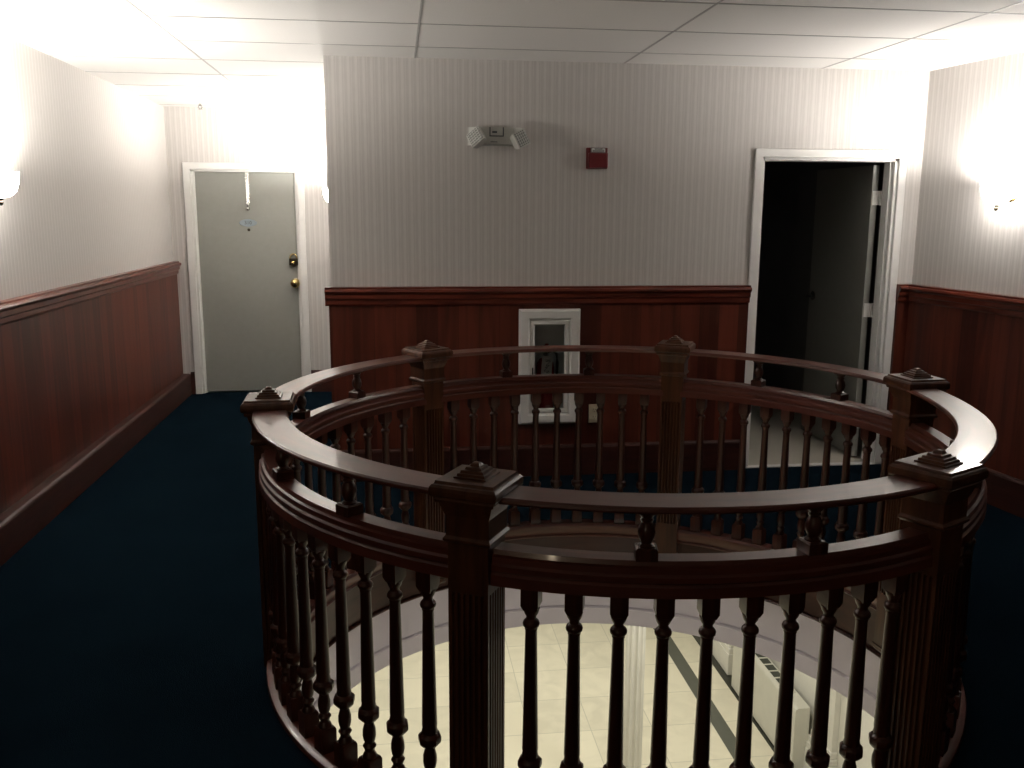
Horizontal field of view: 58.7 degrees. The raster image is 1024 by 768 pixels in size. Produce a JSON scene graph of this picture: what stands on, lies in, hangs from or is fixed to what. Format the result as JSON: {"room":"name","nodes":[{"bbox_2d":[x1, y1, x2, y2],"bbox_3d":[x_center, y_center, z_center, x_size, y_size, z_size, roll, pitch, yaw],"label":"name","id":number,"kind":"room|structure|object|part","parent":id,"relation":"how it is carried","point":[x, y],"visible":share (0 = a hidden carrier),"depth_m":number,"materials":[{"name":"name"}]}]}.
{"room":"upstairs hallway landing","nodes":[
{"label":"upstairs hallway landing","id":0,"kind":"room"},
{"bbox_2d":[0,33,172,300],"bbox_3d":[-2.332,-0.114,2.609,0.120,2.481,10.910,-1,11,-7],"label":"wall","id":1,"kind":"structure","parent":0,"point":[90,201],"depth_m":5.52,"materials":[{"name":"paper"}]},
{"bbox_2d":[0,171,18,205],"bbox_3d":[-2.400,-0.915,4.259,0.182,0.161,0.175,-1,11,-7],"label":"wall sconce","id":2,"kind":"object","parent":1,"relation":"attached to","point":[9,180],"visible":1,"depth_m":4.22,"materials":[{"name":"white glass"}]},
{"bbox_2d":[0,261,180,325],"bbox_3d":[-2.239,-0.004,2.647,0.070,0.112,10.880,-1,11,-7],"label":"chair rail","id":3,"kind":"object","parent":1,"relation":"attached to","point":[14,309],"visible":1,"depth_m":5.39,"materials":[{"name":"brown wood"}]},
{"bbox_2d":[0,274,182,513],"bbox_3d":[-2.265,0.551,2.755,0.024,1.080,10.890,-1,11,-7],"label":"wainscot","id":4,"kind":"structure","parent":1,"relation":"attached to","point":[71,374],"depth_m":5.43,"materials":[{"name":"brown wood"}]},
{"bbox_2d":[0,374,191,566],"bbox_3d":[-2.235,1.010,2.846,0.090,0.185,10.890,-1,11,-7],"label":"baseboard","id":5,"kind":"structure","parent":1,"relation":"attached to","point":[29,515],"depth_m":5.31,"materials":[{"name":"brown wood"}]},
{"bbox_2d":[208,390,260,391],"bbox_3d":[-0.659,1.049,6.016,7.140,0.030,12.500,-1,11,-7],"label":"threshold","id":6,"kind":"structure","parent":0,"point":[254,390],"depth_m":10.91,"materials":[{"name":"white paint"}]},
{"bbox_2d":[300,588,880,717],"bbox_3d":[0.379,1.373,3.635,2.800,0.293,2.800,-1,11,-7],"label":"lining","id":7,"kind":"object","parent":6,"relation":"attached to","point":[769,639],"visible":0.35,"depth_m":4.51,"materials":[{"name":"paint"}]},
{"bbox_2d":[163,106,330,383],"bbox_3d":[-1.373,-1.169,8.189,3.200,2.481,0.120,-1,11,-7],"label":"wall","id":8,"kind":"structure","parent":0,"point":[192,134],"depth_m":7.88,"materials":[{"name":"paper"}]},
{"bbox_2d":[182,162,311,393],"bbox_3d":[-2.329,-0.923,8.093,1.016,2.023,0.121,-1,11,-7],"label":"door frame","id":9,"kind":"structure","parent":8,"relation":"attached to","point":[189,169],"depth_m":7.99,"materials":[{"name":"white paint"}]},
{"bbox_2d":[195,172,301,390],"bbox_3d":[-2.323,-0.887,8.078,0.870,1.933,0.116,-1,11,-7],"label":"door","id":10,"kind":"structure","parent":8,"relation":"in","point":[250,283],"depth_m":8.09,"materials":[{"name":"grey paint"}]},
{"bbox_2d":[245,172,249,210],"bbox_3d":[-2.292,-1.655,7.829,0.033,0.322,0.188,-1,11,-7],"label":"hook","id":11,"kind":"object","parent":10,"relation":"hanging from","point":[246,173],"visible":1,"depth_m":7.84,"materials":[{"name":"silver metal"}]},
{"bbox_3d":[-2.316,-1.414,7.994,0.152,0.068,0.006,-1,11,-7],"label":"number plate","id":12,"kind":"part","parent":10,"relation":"part of","materials":[{"name":"white plastic"}]},
{"bbox_3d":[-1.929,-0.897,8.106,0.082,0.082,0.076,-1,11,-7],"label":"knob","id":13,"kind":"part","parent":10,"relation":"part of","materials":[{"name":"gold metal"}]},
{"bbox_2d":[190,370,331,393],"bbox_3d":[-2.147,-0.022,8.236,1.453,0.200,0.022,-1,11,-7],"label":"baseboard","id":14,"kind":"structure","parent":8,"relation":"attached to","point":[325,387],"depth_m":8.28,"materials":[{"name":"brown wood"}]},
{"bbox_2d":[0,391,1023,767],"bbox_3d":[0.791,1.063,3.279,6.201,0.050,11.000,-1,11,-7],"label":"floor","id":15,"kind":"structure","parent":0,"point":[131,629],"depth_m":3.80,"materials":[{"name":"blue carpet"}]},
{"bbox_2d":[299,536,880,664],"bbox_3d":[0.381,1.119,3.587,2.570,0.220,2.570,-1,11,-7],"label":"fascia","id":16,"kind":"object","parent":15,"relation":"attached to","point":[844,615],"visible":0.09,"depth_m":4.32,"materials":[{"name":"brown wood"}]},
{"bbox_2d":[300,586,880,681],"bbox_3d":[0.380,1.224,3.606,2.500,0.012,2.500,-1,11,-7],"label":"bead","id":17,"kind":"object","parent":16,"relation":"attached to","point":[357,624],"visible":0.23,"depth_m":4.27,"materials":[{"name":"brown wood"}]},
{"bbox_2d":[240,335,997,767],"bbox_3d":[0.364,0.576,3.492,2.561,1.223,2.670,7,12,30],"label":"balustrade","id":18,"kind":"object","parent":15,"relation":"on","point":[930,491],"visible":1,"depth_m":2.46,"materials":[{"name":"brown wood"}]},
{"bbox_3d":[-0.850,0.652,3.293,0.108,1.075,0.108,-1,11,-9],"label":"newel post","id":19,"kind":"part","parent":18,"relation":"part of","materials":[{"name":"brown wood"}]},
{"bbox_3d":[-0.535,0.184,2.663,0.249,0.017,1.192,-8,14,-38],"label":"handrail","id":20,"kind":"part","parent":18,"relation":"part of","materials":[{"name":"brown wood"}]},
{"bbox_3d":[-0.711,-0.032,3.792,0.257,0.017,1.224,4,11,20],"label":"handrail","id":21,"kind":"part","parent":18,"relation":"part of","materials":[{"name":"brown wood"}]},
{"bbox_3d":[-0.535,0.359,2.696,0.227,0.087,1.181,-8,14,-38],"label":"rail","id":22,"kind":"part","parent":18,"relation":"part of","materials":[{"name":"brown wood"}]},
{"bbox_3d":[-0.711,0.144,3.825,0.234,0.087,1.213,4,11,20],"label":"rail","id":23,"kind":"part","parent":18,"relation":"part of","materials":[{"name":"brown wood"}]},
{"bbox_3d":[-0.406,0.436,4.443,0.108,1.075,0.108,-8,14,-38],"label":"newel post","id":24,"kind":"part","parent":18,"relation":"part of","materials":[{"name":"brown wood"}]},
{"bbox_3d":[-0.090,0.834,2.355,0.108,1.075,0.108,5,12,22],"label":"newel post","id":25,"kind":"part","parent":18,"relation":"part of","materials":[{"name":"brown wood"}]},
{"bbox_3d":[0.189,0.009,4.555,1.193,0.087,0.230,-2,11,-9],"label":"rail","id":26,"kind":"part","parent":18,"relation":"part of","materials":[{"name":"brown wood"}]},
{"bbox_3d":[0.192,-0.164,4.512,1.203,0.016,0.277,-1,11,-7],"label":"handrail","id":27,"kind":"part","parent":18,"relation":"part of","materials":[{"name":"brown wood"}]},
{"bbox_3d":[0.809,0.404,4.647,0.108,1.075,0.108,4,11,20],"label":"newel post","id":28,"kind":"part","parent":18,"relation":"part of","materials":[{"name":"brown wood"}]},
{"bbox_3d":[0.522,0.446,2.270,1.167,0.087,0.228,-1,11,-7],"label":"rail","id":29,"kind":"part","parent":18,"relation":"part of","materials":[{"name":"brown wood"}]},
{"bbox_3d":[0.523,0.271,2.236,1.178,0.016,0.251,-1,11,-7],"label":"handrail","id":30,"kind":"part","parent":18,"relation":"part of","materials":[{"name":"brown wood"}]},
{"bbox_3d":[1.275,0.087,4.174,0.226,0.087,1.179,-9,14,-40],"label":"rail","id":31,"kind":"part","parent":18,"relation":"part of","materials":[{"name":"brown wood"}]},
{"bbox_3d":[1.277,-0.088,4.141,0.249,0.017,1.190,-9,14,-40],"label":"handrail","id":32,"kind":"part","parent":18,"relation":"part of","materials":[{"name":"brown wood"}]},
{"bbox_3d":[1.607,0.580,3.741,0.108,1.075,0.108,-2,11,-12],"label":"newel post","id":33,"kind":"part","parent":18,"relation":"part of","materials":[{"name":"brown wood"}]},
{"bbox_3d":[1.110,0.814,2.494,0.108,1.075,0.108,-7,13,-35],"label":"newel post","id":34,"kind":"part","parent":18,"relation":"part of","materials":[{"name":"brown wood"}]},
{"bbox_3d":[1.440,0.309,3.012,0.228,0.087,1.323,4,12,21],"label":"rail","id":35,"kind":"part","parent":18,"relation":"part of","materials":[{"name":"brown wood"}]},
{"bbox_3d":[1.441,0.134,2.979,0.250,0.017,1.335,4,12,21],"label":"handrail","id":36,"kind":"part","parent":18,"relation":"part of","materials":[{"name":"brown wood"}]},
{"bbox_2d":[746,462,874,467],"bbox_3d":[1.926,0.531,5.965,0.931,0.009,0.050,-1,11,-7],"label":"threshold","id":37,"kind":"object","parent":15,"relation":"on","point":[835,463],"visible":0.36,"depth_m":5.96,"materials":[{"name":"white paint"}]},
{"bbox_2d":[0,0,1023,108],"bbox_3d":[0.803,-1.414,2.814,6.401,0.030,11.210,-1,11,-7],"label":"ceiling","id":38,"kind":"structure","parent":0,"point":[589,14],"depth_m":4.48,"materials":[{"name":"tile"}]},
{"bbox_2d":[195,102,204,109],"bbox_3d":[-2.535,-2.260,7.402,0.079,0.056,0.079,-1,11,-7],"label":"sprinkler head","id":39,"kind":"object","parent":38,"relation":"attached to","point":[199,103],"visible":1,"depth_m":7.39},
{"bbox_2d":[0,0,1023,107],"bbox_3d":[0.786,-1.389,2.765,6.153,0.003,10.910,-1,11,-7],"label":"grid","id":40,"kind":"object","parent":38,"relation":"attached to","point":[720,1],"visible":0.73,"depth_m":4.53,"materials":[{"name":"white metal"}]},
{"bbox_2d":[329,623,773,767],"bbox_3d":[-0.673,3.810,6.540,7.140,0.080,12.500,-1,11,-7],"label":"floor","id":41,"kind":"structure","parent":0,"point":[595,638],"depth_m":9.24,"materials":[{"name":"tile"}]},
{"bbox_2d":[623,625,645,767],"bbox_3d":[0.989,2.228,7.323,0.238,2.752,0.238,-1,11,-7],"label":"column","id":42,"kind":"structure","parent":41,"relation":"on","point":[636,635],"depth_m":7.32,"materials":[{"name":"white paint"}]},
{"bbox_2d":[653,628,754,767],"bbox_3d":[2.291,3.715,6.901,0.145,0.002,12.500,-1,11,-7],"label":"floor band","id":43,"kind":"object","parent":41,"relation":"on","point":[725,733],"depth_m":9.44,"materials":[{"name":"green stone"}]},
{"bbox_2d":[692,635,773,751],"bbox_3d":[2.688,3.708,6.951,0.125,0.002,12.500,-1,11,-7],"label":"floor band","id":44,"kind":"object","parent":41,"relation":"on","point":[727,679],"depth_m":9.73,"materials":[{"name":"black stone"}]},
{"bbox_2d":[731,646,809,767],"bbox_3d":[2.480,3.031,8.847,0.135,0.622,1.500,-1,11,-7],"label":"heater","id":45,"kind":"object","parent":41,"relation":"on","point":[766,674],"visible":0.44,"depth_m":8.63,"materials":[{"name":"metal"}]},
{"bbox_2d":[755,653,795,691],"bbox_3d":[2.478,2.708,8.898,0.088,0.006,1.178,-1,11,-7],"label":"grille","id":46,"kind":"object","parent":45,"relation":"attached to","point":[764,663],"depth_m":8.76,"materials":[{"name":"white metal"}]},
{"bbox_2d":[323,56,929,453],"bbox_3d":[0.784,-0.676,5.651,3.750,2.481,0.130,-1,11,-7],"label":"wall","id":47,"kind":"structure","parent":0,"point":[410,203],"depth_m":5.42,"materials":[{"name":"paper"}]},
{"bbox_2d":[467,126,530,148],"bbox_3d":[-0.076,-1.420,5.252,0.373,0.131,0.154,-1,11,-7],"label":"emergency light","id":48,"kind":"object","parent":47,"relation":"attached to","point":[477,136],"visible":1,"depth_m":5.24,"materials":[{"name":"white plastic"}]},
{"bbox_3d":[-0.088,-1.452,5.246,0.083,0.052,0.003,-1,11,-7],"label":"label frame","id":49,"kind":"part","parent":48,"relation":"part of","materials":[{"name":"white plastic"}]},
{"bbox_2d":[324,285,751,305],"bbox_3d":[0.191,-0.534,5.499,2.594,0.112,0.070,-1,11,-7],"label":"chair rail","id":50,"kind":"object","parent":47,"relation":"attached to","point":[608,294],"visible":1,"depth_m":5.48,"materials":[{"name":"brown wood"}]},
{"bbox_2d":[329,303,748,449],"bbox_3d":[0.195,0.018,5.628,2.574,1.080,0.024,-1,11,-7],"label":"wainscot","id":51,"kind":"structure","parent":47,"relation":"attached to","point":[357,333],"depth_m":5.60,"materials":[{"name":"brown wood"}]},
{"bbox_2d":[588,404,597,422],"bbox_3d":[0.513,0.184,5.683,0.072,0.117,0.010,-1,11,-7],"label":"wall outlet","id":52,"kind":"object","parent":51,"relation":"attached to","point":[592,414],"visible":0.85,"depth_m":5.68,"materials":[{"name":"beige plastic"}]},
{"bbox_2d":[339,439,739,481],"bbox_3d":[0.194,0.475,5.702,2.574,0.195,0.050,-1,11,-7],"label":"baseboard","id":53,"kind":"structure","parent":47,"relation":"attached to","point":[710,447],"depth_m":5.71,"materials":[{"name":"brown wood"}]},
{"bbox_2d":[518,308,580,424],"bbox_3d":[0.219,-0.117,5.643,0.374,0.710,0.188,-1,11,-7],"label":"fire extinguisher cabinet","id":54,"kind":"object","parent":47,"relation":"attached to","point":[537,327],"visible":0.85,"depth_m":5.57,"materials":[{"name":"white metal"}]},
{"bbox_2d":[536,343,558,407],"bbox_3d":[0.219,-0.034,5.669,0.140,0.458,0.125,-1,11,-7],"label":"fire extinguisher","id":55,"kind":"object","parent":54,"relation":"in","point":[545,365],"visible":0.58,"depth_m":5.63,"materials":[{"name":"red metal"}]},
{"bbox_3d":[0.205,0.008,5.681,0.113,0.372,0.113,-1,11,-7],"label":"tank","id":56,"kind":"part","parent":55,"relation":"part of","materials":[{"name":"red metal"}]},
{"bbox_3d":[0.228,-0.104,5.574,0.240,0.574,0.022,-1,11,-7],"label":"cabinet door","id":57,"kind":"part","parent":54,"relation":"part of","materials":[{"name":"white paint"}]},
{"bbox_2d":[586,148,607,168],"bbox_3d":[0.507,-1.337,5.392,0.128,0.122,0.058,-1,11,-7],"label":"fire alarm","id":58,"kind":"object","parent":47,"relation":"attached to","point":[596,158],"visible":1,"depth_m":5.37,"materials":[{"name":"red plastic"}]},
{"bbox_2d":[744,148,907,466],"bbox_3d":[1.950,-0.463,5.830,0.981,2.007,0.151,-1,11,-7],"label":"door frame","id":59,"kind":"structure","parent":47,"relation":"attached to","point":[890,158],"depth_m":5.74,"materials":[{"name":"white paint"}]},
{"bbox_2d":[801,165,881,455],"bbox_3d":[2.256,-0.525,6.352,0.106,1.913,0.815,-2,11,-10],"label":"door","id":60,"kind":"structure","parent":47,"relation":"in","point":[847,199],"depth_m":6.25,"materials":[{"name":"grey paint"}]},
{"bbox_3d":[2.182,-0.640,6.629,0.059,0.063,0.148,-1,11,-7],"label":"lever handle","id":61,"kind":"part","parent":60,"relation":"part of","materials":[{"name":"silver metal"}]},
{"bbox_2d":[887,302,908,410],"bbox_3d":[2.512,-0.025,5.917,0.117,1.080,0.024,-1,11,-7],"label":"wainscot","id":62,"kind":"structure","parent":47,"relation":"attached to","point":[901,308],"depth_m":5.86,"materials":[{"name":"brown wood"}]},
{"bbox_2d":[896,284,914,301],"bbox_3d":[2.512,-0.577,5.788,0.129,0.112,0.070,-1,11,-7],"label":"chair rail","id":63,"kind":"object","parent":47,"relation":"attached to","point":[902,292],"visible":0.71,"depth_m":5.77,"materials":[{"name":"brown wood"}]},
{"bbox_2d":[753,161,883,438],"bbox_3d":[2.508,-0.966,7.319,0.100,2.454,2.800,-1,11,-7],"label":"wall","id":64,"kind":"structure","parent":0,"point":[789,191],"depth_m":7.88,"materials":[{"name":"grey paint"}]},
{"bbox_2d":[769,658,873,767],"bbox_3d":[2.926,2.351,6.722,0.100,2.755,12.500,-1,11,-7],"label":"wall","id":65,"kind":"structure","parent":0,"point":[805,685],"depth_m":7.67,"materials":[{"name":"white paint"}]},
{"bbox_2d":[713,640,732,674],"bbox_3d":[2.385,1.746,9.888,0.170,2.752,0.570,-1,11,-7],"label":"pilaster","id":66,"kind":"object","parent":65,"relation":"attached to","point":[722,652],"visible":0.18,"depth_m":9.94,"materials":[{"name":"white paint"}]},
{"bbox_2d":[803,688,841,767],"bbox_3d":[2.696,2.157,7.733,0.100,2.752,0.460,-1,11,-7],"label":"pilaster","id":67,"kind":"object","parent":65,"relation":"attached to","point":[835,697],"visible":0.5,"depth_m":7.73,"materials":[{"name":"white paint"}]},
{"bbox_2d":[912,51,1023,296],"bbox_3d":[3.614,0.042,1.950,0.120,2.481,8.133,-2,11,-14],"label":"wall","id":68,"kind":"structure","parent":0,"point":[974,126],"depth_m":5.27,"materials":[{"name":"paper"}]},
{"bbox_2d":[903,302,1023,480],"bbox_3d":[3.543,0.715,2.051,0.026,1.080,8.115,-2,11,-14],"label":"wainscot","id":69,"kind":"structure","parent":68,"relation":"attached to","point":[980,355],"depth_m":5.24,"materials":[{"name":"brown wood"}]},
{"bbox_2d":[908,284,1023,317],"bbox_3d":[3.521,0.158,1.950,0.071,0.112,8.135,-2,11,-14],"label":"chair rail","id":70,"kind":"object","parent":68,"relation":"attached to","point":[999,304],"visible":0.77,"depth_m":5.27,"materials":[{"name":"brown wood"}]},
{"bbox_2d":[980,181,1019,210],"bbox_3d":[2.653,-1.025,4.975,0.182,0.161,0.175,-2,11,-14],"label":"wall sconce","id":71,"kind":"object","parent":68,"relation":"attached to","point":[998,193],"visible":1,"depth_m":4.92,"materials":[{"name":"white glass"}]},
{"bbox_3d":[2.733,-1.054,4.990,0.018,0.109,0.109,-2,11,-14],"label":"plate","id":72,"kind":"part","parent":71,"relation":"part of","materials":[{"name":"gold metal"}]},
{"bbox_2d":[983,466,1023,518],"bbox_3d":[3.528,1.170,2.135,0.050,0.195,8.115,-2,11,-14],"label":"baseboard","id":73,"kind":"structure","parent":68,"relation":"attached to","point":[1005,492],"depth_m":5.06,"materials":[{"name":"brown wood"}]},
{"bbox_3d":[-1.194,-0.907,6.810,0.120,2.481,2.710,-1,11,-7],"label":"wall","id":74,"kind":"structure","parent":0,"visible":0},
{"bbox_2d":[322,188,327,201],"bbox_3d":[-1.410,-1.476,7.234,0.182,0.161,0.175,-1,11,-7],"label":"wall sconce","id":75,"kind":"object","parent":74,"relation":"attached to","point":[325,190],"visible":0.07,"depth_m":7.17,"materials":[{"name":"white glass"}]}
]}

